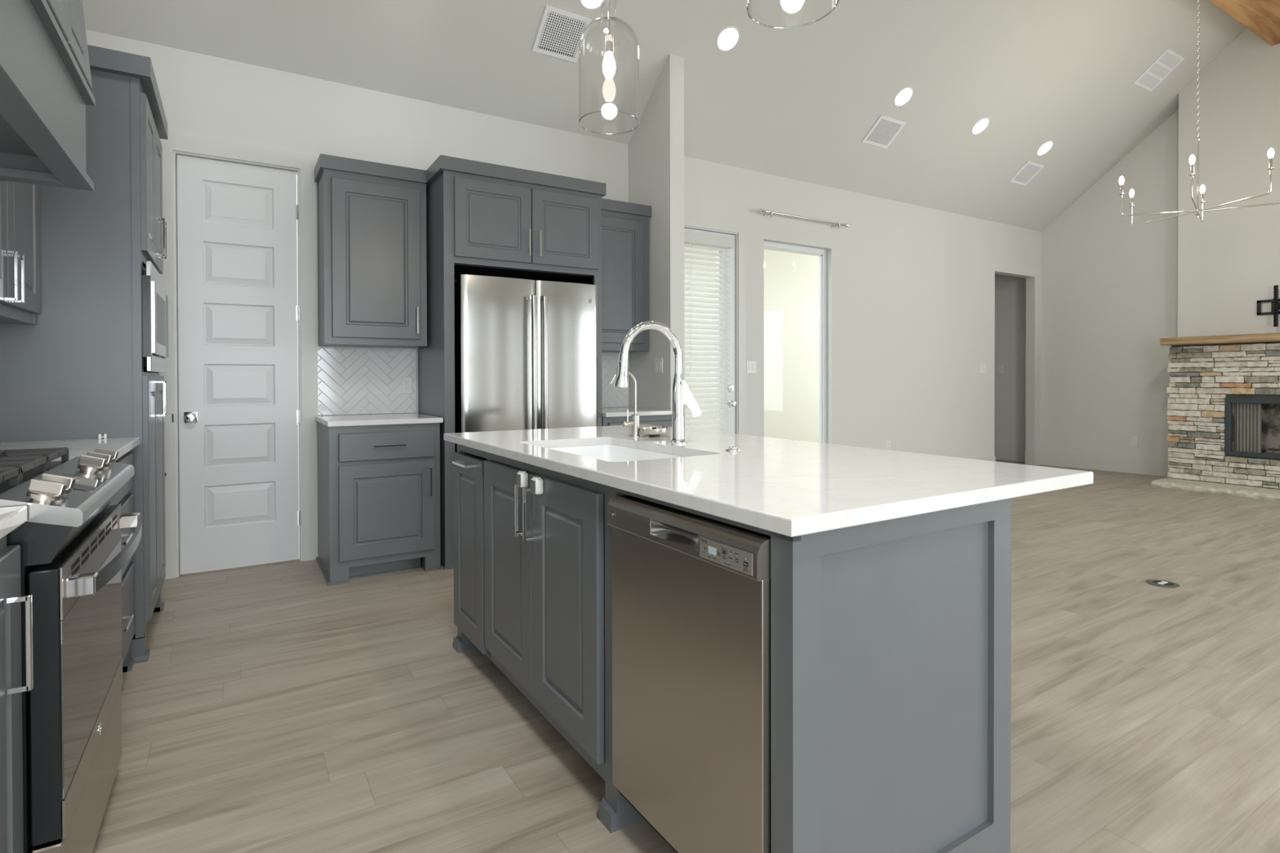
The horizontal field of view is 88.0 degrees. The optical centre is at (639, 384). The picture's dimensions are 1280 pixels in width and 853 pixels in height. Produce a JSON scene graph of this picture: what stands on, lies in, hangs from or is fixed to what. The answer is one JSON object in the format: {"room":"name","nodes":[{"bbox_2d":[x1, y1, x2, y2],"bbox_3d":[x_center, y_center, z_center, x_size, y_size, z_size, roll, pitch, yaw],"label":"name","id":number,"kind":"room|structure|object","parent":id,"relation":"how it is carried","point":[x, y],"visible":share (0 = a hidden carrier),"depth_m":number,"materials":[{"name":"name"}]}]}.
{"room":"kitchen","nodes":[
{"label":"kitchen","id":0,"kind":"room"},
{"bbox_2d":[85,29,1041,458],"bbox_3d":[1.033,-0.439,6.188,10.370,3.062,0.115,0,1,-31],"label":"wall","id":1,"kind":"structure","parent":0,"point":[911,288],"depth_m":6.68,"materials":[{"name":"white paint"}]},
{"bbox_2d":[172,155,301,573],"bbox_3d":[-2.421,-0.112,3.999,0.663,2.438,0.108,0,1,-31],"label":"door","id":2,"kind":"structure","parent":1,"relation":"in","point":[238,310],"depth_m":4.01,"materials":[{"name":"white paint"}]},
{"bbox_2d":[159,133,318,578],"bbox_3d":[-2.439,-0.163,4.045,0.840,2.562,0.118,0,1,-31],"label":"trim","id":3,"kind":"structure","parent":1,"relation":"attached to","point":[304,165],"depth_m":4.12,"materials":[{"name":"white paint"}]},
{"bbox_2d":[317,346,417,415],"bbox_3d":[-1.799,-0.023,4.381,0.625,0.445,0.012,0,1,-31],"label":"backsplash","id":4,"kind":"structure","parent":1,"relation":"attached to","point":[352,380],"depth_m":4.37,"materials":[{"name":"grey tile"}]},
{"bbox_2d":[401,376,412,393],"bbox_3d":[-1.584,0.008,4.502,0.070,0.116,0.009,0,1,-31],"label":"wall outlet","id":5,"kind":"object","parent":4,"relation":"attached to","point":[406,381],"visible":1,"depth_m":4.50,"materials":[{"name":"white plastic"}]},
{"bbox_2d":[314,153,426,347],"bbox_3d":[-1.707,-0.803,4.212,0.618,1.118,0.384,0,1,-31],"label":"upper cabinet","id":6,"kind":"object","parent":1,"relation":"attached to","point":[372,244],"visible":1,"depth_m":4.07,"materials":[{"name":"paint"}]},
{"bbox_2d":[601,351,627,407],"bbox_3d":[-0.350,-0.034,5.269,0.585,0.445,0.012,0,1,-31],"label":"backsplash","id":7,"kind":"structure","parent":1,"relation":"attached to","point":[612,396],"depth_m":5.33,"materials":[{"name":"grey tile"}]},
{"bbox_2d":[601,198,651,352],"bbox_3d":[-0.253,-0.814,5.102,0.599,1.118,0.384,0,1,-31],"label":"upper cabinet","id":8,"kind":"object","parent":1,"relation":"attached to","point":[624,225],"visible":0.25,"depth_m":5.00,"materials":[{"name":"paint"}]},
{"bbox_2d":[684,228,736,433],"bbox_3d":[0.487,-0.132,5.785,0.904,2.433,0.106,0,1,-31],"label":"door","id":9,"kind":"structure","parent":1,"relation":"in","point":[731,254],"depth_m":6.00,"materials":[{"name":"white paint"}]},
{"bbox_2d":[684,230,734,433],"bbox_3d":[0.496,-0.187,5.741,0.785,2.239,0.074,0,1,-31],"label":"window blind","id":10,"kind":"object","parent":9,"relation":"attached to","point":[709,240],"visible":0.44,"depth_m":5.79,"materials":[{"name":"white plastic"}]},
{"bbox_2d":[684,214,746,435],"bbox_3d":[0.501,-0.180,5.845,1.034,2.553,0.118,0,1,-31],"label":"trim","id":11,"kind":"structure","parent":1,"relation":"attached to","point":[739,230],"depth_m":6.03,"materials":[{"name":"white paint"}]},
{"bbox_2d":[746,360,755,373],"bbox_3d":[1.029,-0.155,6.115,0.116,0.116,0.008,0,1,-31],"label":"light switch","id":12,"kind":"object","parent":1,"relation":"attached to","point":[750,365],"visible":1,"depth_m":6.11,"materials":[{"name":"white plastic"}]},
{"bbox_2d":[764,240,826,443],"bbox_3d":[1.501,-0.345,6.502,0.901,2.027,0.040,0,1,-31],"label":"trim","id":13,"kind":"structure","parent":1,"relation":"in","point":[822,253],"depth_m":6.70,"materials":[{"name":"white paint"}]},
{"bbox_2d":[759,208,848,229],"bbox_3d":[1.578,-1.576,6.385,1.160,0.071,0.103,0,1,-31],"label":"curtain rod","id":14,"kind":"object","parent":1,"relation":"attached to","point":[761,210],"visible":1,"depth_m":6.32,"materials":[{"name":"silver metal"}]},
{"bbox_2d":[885,440,890,450],"bbox_3d":[2.668,0.667,7.124,0.070,0.116,0.009,0,1,-31],"label":"wall outlet","id":15,"kind":"object","parent":1,"relation":"attached to","point":[887,442],"visible":0.96,"depth_m":7.12,"materials":[{"name":"white plastic"}]},
{"bbox_2d":[980,363,986,373],"bbox_3d":[4.162,-0.191,8.034,0.116,0.116,0.008,0,1,-31],"label":"light switch","id":16,"kind":"object","parent":1,"relation":"attached to","point":[983,366],"visible":1,"depth_m":8.03,"materials":[{"name":"white plastic"}]},
{"bbox_2d":[973,456,995,461],"bbox_3d":[2.675,0.993,7.127,3.993,0.176,0.015,0,1,-31],"label":"baseboard","id":17,"kind":"structure","parent":1,"relation":"attached to","point":[992,458],"depth_m":8.09,"materials":[{"name":"white paint"}]},
{"bbox_2d":[1025,451,1041,465],"bbox_3d":[5.184,0.973,8.730,0.164,0.176,0.130,0,1,-31],"label":"baseboard","id":18,"kind":"structure","parent":1,"relation":"attached to","point":[1030,456],"depth_m":8.68,"materials":[{"name":"white paint"}]},
{"bbox_2d":[628,53,684,409],"bbox_3d":[0.120,-0.671,5.202,0.126,3.547,0.609,0,1,-31],"label":"wall partition","id":19,"kind":"structure","parent":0,"point":[656,147],"depth_m":5.00,"materials":[{"name":"white paint"}]},
{"bbox_2d":[653,357,662,373],"bbox_3d":[0.138,-0.141,5.050,0.008,0.116,0.116,0,1,-31],"label":"light switch","id":20,"kind":"object","parent":19,"relation":"attached to","point":[658,362],"visible":1,"depth_m":5.04,"materials":[{"name":"white plastic"}]},
{"bbox_2d":[82,0,1246,231],"bbox_3d":[3.400,-2.854,2.580,10.670,2.480,8.723,0,1,-31],"label":"ceiling","id":21,"kind":"structure","parent":0,"point":[801,104],"depth_m":5.53,"materials":[{"name":"white paint"}]},
{"bbox_2d":[532,4,591,62],"bbox_3d":[-0.533,-2.377,4.514,0.335,0.200,0.248,0,1,-31],"label":"ceiling vent","id":22,"kind":"object","parent":21,"relation":"in","point":[560,31],"visible":0.94,"depth_m":4.51,"materials":[{"name":"white metal"}]},
{"bbox_2d":[578,0,604,10],"bbox_3d":[-0.314,-2.567,4.375,0.193,0.123,0.152,0,1,-27],"label":"recessed light","id":23,"kind":"object","parent":21,"relation":"in","point":[590,5],"visible":1,"depth_m":4.42,"materials":[{"name":"white ceramic"}]},
{"bbox_2d":[578,0,639,132],"bbox_3d":[-0.118,-2.438,2.462,0.227,2.933,0.227,0,1,-31],"label":"pendant light","id":24,"kind":"object","parent":21,"relation":"hanging from","point":[609,63],"visible":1,"depth_m":2.46,"materials":[{"name":"clear glass"}]},
{"bbox_2d":[604,35,613,53],"bbox_3d":[-0.116,-1.267,2.471,0.033,0.065,0.033,0,1,-31],"label":"socket","id":25,"kind":"object","parent":24,"relation":"attached to","point":[608,38],"depth_m":2.46,"materials":[{"name":"silver metal"}]},
{"bbox_2d":[715,26,739,51],"bbox_3d":[0.656,-2.582,4.957,0.193,0.123,0.152,0,1,-27],"label":"recessed light","id":26,"kind":"object","parent":21,"relation":"in","point":[728,37],"visible":1,"depth_m":4.95,"materials":[{"name":"white ceramic"}]},
{"bbox_2d":[746,0,839,28],"bbox_3d":[0.380,-2.045,1.653,0.227,2.191,0.227,0,1,-31],"label":"pendant light","id":27,"kind":"object","parent":21,"relation":"hanging from","point":[747,0],"visible":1,"depth_m":1.70,"materials":[{"name":"clear glass"}]},
{"bbox_2d":[862,115,906,148],"bbox_3d":[2.311,-2.384,6.277,0.355,0.184,0.228,0,1,-31],"label":"ceiling vent","id":28,"kind":"object","parent":21,"relation":"in","point":[885,130],"visible":1,"depth_m":6.27,"materials":[{"name":"white metal"}]},
{"bbox_2d":[893,86,913,106],"bbox_3d":[2.386,-2.603,6.005,0.193,0.123,0.152,0,1,-27],"label":"recessed light","id":29,"kind":"object","parent":21,"relation":"in","point":[904,95],"visible":1,"depth_m":6.00,"materials":[{"name":"white ceramic"}]},
{"bbox_2d":[971,117,989,134],"bbox_3d":[3.424,-2.593,6.666,0.193,0.123,0.152,0,1,-27],"label":"recessed light","id":30,"kind":"object","parent":21,"relation":"in","point":[981,125],"visible":1,"depth_m":6.66,"materials":[{"name":"white ceramic"}]},
{"bbox_2d":[1008,160,1044,186],"bbox_3d":[4.413,-2.401,7.563,0.330,0.180,0.223,0,1,-31],"label":"ceiling vent","id":31,"kind":"object","parent":21,"relation":"in","point":[1029,170],"visible":1,"depth_m":7.56,"materials":[{"name":"white metal"}]},
{"bbox_2d":[1035,140,1053,155],"bbox_3d":[4.463,-2.599,7.305,0.193,0.123,0.152,0,1,-27],"label":"recessed light","id":32,"kind":"object","parent":21,"relation":"in","point":[1046,146],"visible":1,"depth_m":7.30,"materials":[{"name":"white ceramic"}]},
{"bbox_2d":[1133,48,1185,92],"bbox_3d":[5.400,-3.259,6.892,0.400,0.244,0.304,0,1,-31],"label":"ceiling vent","id":33,"kind":"object","parent":21,"relation":"in","point":[1169,60],"visible":1,"depth_m":6.88,"materials":[{"name":"white metal"}]},
{"bbox_2d":[1208,0,1279,45],"bbox_3d":[2.225,-3.582,3.921,9.874,0.447,0.365,0,1,-31],"label":"ceiling beam","id":34,"kind":"structure","parent":21,"relation":"attached to","point":[1261,17],"depth_m":6.08,"materials":[{"name":"brown wood"}]},
{"bbox_2d":[1118,0,1279,226],"bbox_3d":[4.456,-2.350,5.304,1.066,2.051,1.046,0,1,-31],"label":"chandelier","id":35,"kind":"object","parent":34,"relation":"hanging from","point":[1270,153],"visible":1,"depth_m":5.29,"materials":[{"name":"silver metal"}]},
{"bbox_2d":[92,458,1279,852],"bbox_3d":[2.509,1.136,4.036,10.720,0.060,12.150,0,1,-31],"label":"floor","id":36,"kind":"structure","parent":0,"point":[273,707],"depth_m":2.29,"materials":[{"name":"brown wood"}]},
{"bbox_2d":[0,535,33,852],"bbox_3d":[-1.117,0.701,0.627,0.654,0.884,1.028,0,1,-31],"label":"base cabinet","id":37,"kind":"object","parent":36,"relation":"on","point":[11,688],"visible":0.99,"depth_m":1.15,"materials":[{"name":"paint"}]},
{"bbox_2d":[0,505,26,539],"bbox_3d":[-1.124,0.244,0.596,0.642,0.030,1.087,0,1,-31],"label":"countertop","id":38,"kind":"structure","parent":37,"relation":"on","point":[11,517],"depth_m":1.16,"materials":[{"name":"white stone"}]},
{"bbox_2d":[0,447,142,852],"bbox_3d":[-1.551,0.656,1.432,0.741,0.964,0.769,0,1,-31],"label":"gas range","id":39,"kind":"object","parent":36,"relation":"on","point":[73,560],"visible":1,"depth_m":1.35,"materials":[{"name":"silver metal"}]},
{"bbox_2d":[0,461,66,493],"bbox_3d":[-1.621,0.230,1.386,0.560,0.027,0.749,0,1,-31],"label":"cooktop","id":40,"kind":"object","parent":39,"relation":"in","point":[11,486],"depth_m":1.50,"materials":[{"name":"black metal"}]},
{"bbox_2d":[0,44,168,663],"bbox_3d":[-2.467,-0.093,2.851,0.705,2.443,0.820,0,1,-31],"label":"tall cabinet","id":41,"kind":"object","parent":36,"relation":"on","point":[78,372],"visible":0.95,"depth_m":2.63,"materials":[{"name":"paint"}]},
{"bbox_2d":[142,260,168,373],"bbox_3d":[-2.365,-0.280,2.916,0.431,0.456,0.693,0,1,-31],"label":"microwave","id":42,"kind":"object","parent":41,"relation":"in","point":[154,298],"visible":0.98,"depth_m":2.77,"materials":[{"name":"silver metal"}]},
{"bbox_2d":[108,452,134,672],"bbox_3d":[-2.049,0.691,2.129,0.654,0.884,0.923,0,1,-31],"label":"base cabinet","id":43,"kind":"object","parent":36,"relation":"on","point":[123,497],"visible":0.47,"depth_m":2.48,"materials":[{"name":"paint"}]},
{"bbox_2d":[0,436,139,461],"bbox_3d":[-2.058,0.234,2.121,0.642,0.030,0.931,0,1,-31],"label":"countertop","id":44,"kind":"structure","parent":43,"relation":"on","point":[77,447],"depth_m":2.36,"materials":[{"name":"white stone"}]},
{"bbox_2d":[98,433,106,439],"bbox_3d":[-2.122,0.206,2.617,0.025,0.018,0.017,0,1,-31],"label":"spacer","id":45,"kind":"object","parent":44,"relation":"on","point":[104,434],"visible":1,"depth_m":2.61,"materials":[{"name":"white plastic"}]},
{"bbox_2d":[315,421,440,586],"bbox_3d":[-1.625,0.674,4.089,0.620,0.884,0.697,0,1,-31],"label":"base cabinet","id":46,"kind":"object","parent":36,"relation":"on","point":[379,486],"visible":1,"depth_m":3.83,"materials":[{"name":"paint"}]},
{"bbox_2d":[315,413,443,426],"bbox_3d":[-1.627,0.217,4.100,0.631,0.030,0.674,0,1,-31],"label":"countertop","id":47,"kind":"structure","parent":46,"relation":"on","point":[399,418],"depth_m":3.92,"materials":[{"name":"white stone"}]},
{"bbox_2d":[417,155,606,569],"bbox_3d":[-0.882,-0.128,4.524,1.118,2.477,0.722,0,1,-31],"label":"tall cabinet","id":48,"kind":"object","parent":36,"relation":"on","point":[483,219],"visible":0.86,"depth_m":4.17,"materials":[{"name":"paint"}]},
{"bbox_2d":[453,274,597,452],"bbox_3d":[-0.832,0.213,4.482,0.928,1.755,0.749,0,1,-31],"label":"refrigerator","id":49,"kind":"object","parent":36,"relation":"on","point":[526,350],"visible":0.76,"depth_m":4.17,"materials":[{"name":"silver metal"}]},
{"bbox_2d":[602,414,671,426],"bbox_3d":[-0.157,0.663,4.967,0.603,0.884,0.732,0,1,-31],"label":"base cabinet","id":50,"kind":"object","parent":36,"relation":"on","point":[664,420],"visible":0.02,"depth_m":4.71,"materials":[{"name":"paint"}]},
{"bbox_2d":[602,406,671,417],"bbox_3d":[-0.162,0.206,4.969,0.605,0.030,0.722,0,1,-31],"label":"countertop","id":51,"kind":"structure","parent":50,"relation":"on","point":[606,411],"depth_m":4.74,"materials":[{"name":"white stone"}]},
{"bbox_2d":[452,444,1011,852],"bbox_3d":[0.009,0.686,2.165,0.739,0.884,1.989,0,1,-32],"label":"base cabinet","id":52,"kind":"object","parent":36,"relation":"on","point":[891,639],"visible":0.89,"depth_m":1.42,"materials":[{"name":"paint"}]},
{"bbox_2d":[516,471,528,488],"bbox_3d":[-0.375,0.303,2.112,0.027,0.050,0.042,0,1,-32],"label":"lock","id":53,"kind":"object","parent":52,"relation":"attached to","point":[522,476],"visible":1,"depth_m":2.10,"materials":[{"name":"white plastic"}]},
{"bbox_2d":[530,476,543,494],"bbox_3d":[-0.313,0.308,2.013,0.027,0.050,0.042,0,1,-32],"label":"lock","id":54,"kind":"object","parent":52,"relation":"attached to","point":[536,482],"visible":1,"depth_m":2.00,"materials":[{"name":"white plastic"}]},
{"bbox_2d":[607,494,770,852],"bbox_3d":[0.306,0.655,1.572,0.574,0.754,0.550,0,1,-32],"label":"dishwasher","id":55,"kind":"object","parent":52,"relation":"in","point":[691,592],"visible":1,"depth_m":1.38,"materials":[{"name":"silver metal"}]},
{"bbox_2d":[443,424,1093,537],"bbox_3d":[0.138,0.228,2.229,1.021,0.030,2.053,0,1,-32],"label":"countertop","id":56,"kind":"structure","parent":52,"relation":"on","point":[788,487],"depth_m":1.60,"materials":[{"name":"white stone"}]},
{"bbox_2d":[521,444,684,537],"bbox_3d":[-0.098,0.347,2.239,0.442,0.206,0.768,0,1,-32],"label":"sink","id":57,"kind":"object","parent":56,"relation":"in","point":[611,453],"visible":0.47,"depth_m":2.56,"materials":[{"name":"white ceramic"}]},
{"bbox_2d":[609,371,640,436],"bbox_3d":[-0.060,0.078,2.634,0.139,0.265,0.042,0,1,-32],"label":"filter faucet","id":58,"kind":"object","parent":56,"relation":"on","point":[634,424],"visible":0.83,"depth_m":2.64,"materials":[{"name":"silver metal"}]},
{"bbox_2d":[640,426,668,436],"bbox_3d":[0.056,0.191,2.651,0.115,0.038,0.115,0,1,-32],"label":"strainer","id":59,"kind":"object","parent":56,"relation":"on","point":[652,431],"visible":1,"depth_m":2.62,"materials":[{"name":"silver metal"}]},
{"bbox_2d":[614,320,701,444],"bbox_3d":[0.061,-0.003,2.317,0.338,0.432,0.083,0,1,-25],"label":"kitchen faucet","id":60,"kind":"object","parent":56,"relation":"on","point":[682,397],"visible":1,"depth_m":2.34,"materials":[{"name":"silver metal"}]},
{"bbox_2d":[724,446,741,451],"bbox_3d":[0.299,0.207,2.131,0.052,0.012,0.052,0,1,-32],"label":"button","id":61,"kind":"object","parent":56,"relation":"on","point":[731,448],"visible":1,"depth_m":2.12,"materials":[{"name":"silver metal"}]},
{"bbox_2d":[1145,579,1180,588],"bbox_3d":[2.897,1.104,3.671,0.152,0.008,0.152,0,1,-31],"label":"floor outlet","id":62,"kind":"object","parent":36,"relation":"on","point":[1159,583],"visible":1,"depth_m":3.65,"materials":[{"name":"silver metal"}]},
{"bbox_2d":[1151,477,1279,501],"bbox_3d":[6.112,1.052,6.186,0.429,0.056,2.115,0,1,-31],"label":"hearth slab","id":63,"kind":"object","parent":36,"relation":"on","point":[1272,494],"visible":1,"depth_m":6.58,"materials":[{"name":"stone"}]},
{"bbox_2d":[1166,342,1279,488],"bbox_3d":[6.371,0.306,6.357,0.308,1.432,2.107,0,1,-31],"label":"fireplace","id":64,"kind":"object","parent":63,"relation":"on","point":[1224,406],"visible":1,"depth_m":6.75,"materials":[{"name":"stacked stone"},{"name":"charcoal steel"},{"name":"glass"}]},
{"bbox_2d":[1160,333,1279,346],"bbox_3d":[6.304,-0.449,6.317,0.455,0.076,2.095,0,1,-31],"label":"mantel shelf","id":65,"kind":"object","parent":64,"relation":"on","point":[1266,337],"visible":0.81,"depth_m":6.65,"materials":[{"name":"brown wood"}]},
{"bbox_2d":[1235,403,1261,453],"bbox_3d":[6.108,0.441,6.657,0.020,0.490,0.204,0,1,-31],"label":"curtain","id":66,"kind":"object","parent":64,"relation":"hanging from","point":[1247,415],"depth_m":6.65,"materials":[{"name":"silver metal"}]},
{"bbox_2d":[684,247,819,442],"bbox_3d":[1.095,-0.637,9.695,10.000,3.400,0.200,0,1,-31],"label":"wall","id":67,"kind":"structure","parent":0,"point":[791,280],"depth_m":10.32,"materials":[{"name":"white paint"}]},
{"bbox_2d":[994,273,1026,448],"bbox_3d":[4.450,-0.290,9.054,1.450,2.700,1.202,0,1,-31],"label":"wall","id":68,"kind":"structure","parent":0,"point":[1010,328],"depth_m":9.16,"materials":[{"name":"white paint"}]},
{"bbox_2d":[994,446,1025,462],"bbox_3d":[5.006,0.969,9.344,0.015,0.176,1.102,0,1,-31],"label":"baseboard","id":69,"kind":"structure","parent":68,"relation":"attached to","point":[1001,453],"depth_m":9.15,"materials":[{"name":"white paint"}]},
{"bbox_2d":[1040,109,1178,461],"bbox_3d":[7.616,-1.436,5.172,0.290,5.040,8.483,0,1,-31],"label":"wall","id":70,"kind":"structure","parent":0,"point":[1109,284],"depth_m":8.06,"materials":[{"name":"white paint"}]},
{"bbox_2d":[1040,450,1168,476],"bbox_3d":[5.724,0.975,8.132,0.016,0.180,1.490,0,1,-37],"label":"baseboard","id":71,"kind":"structure","parent":70,"relation":"attached to","point":[1122,464],"depth_m":8.12,"materials":[{"name":"white paint"}]},
{"bbox_2d":[1131,435,1137,446],"bbox_3d":[5.898,0.682,7.904,0.009,0.116,0.070,0,1,-26],"label":"wall outlet","id":72,"kind":"object","parent":70,"relation":"attached to","point":[1134,439],"visible":1,"depth_m":7.90,"materials":[{"name":"white plastic"}]},
{"bbox_2d":[1177,27,1279,488],"bbox_3d":[6.618,-1.443,6.505,0.280,5.038,2.100,0,1,-31],"label":"wall","id":73,"kind":"structure","parent":0,"point":[1228,261],"depth_m":6.92,"materials":[{"name":"white paint"}]},
{"bbox_2d":[1257,284,1279,326],"bbox_3d":[6.412,-0.773,6.477,0.106,0.411,0.600,0,1,-31],"label":"mount","id":74,"kind":"object","parent":73,"relation":"attached to","point":[1275,305],"visible":1,"depth_m":6.58,"materials":[{"name":"black metal"}]},
{"bbox_3d":[-1.104,-1.370,-0.167,0.100,5.040,8.483,0,1,-31],"label":"wall","id":75,"kind":"structure","parent":0,"visible":0},
{"bbox_2d":[0,180,40,324],"bbox_3d":[-2.187,-0.765,2.069,0.374,1.087,0.871,0,1,-31],"label":"upper cabinet","id":76,"kind":"object","parent":75,"relation":"attached to","point":[20,219],"visible":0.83,"depth_m":2.27,"materials":[{"name":"paint"}]},
{"bbox_2d":[0,0,95,191],"bbox_3d":[-1.582,-1.156,1.319,0.633,1.210,0.995,0,1,-31],"label":"range hood","id":77,"kind":"object","parent":75,"relation":"attached to","point":[46,85],"visible":1,"depth_m":1.56,"materials":[{"name":"paint"}]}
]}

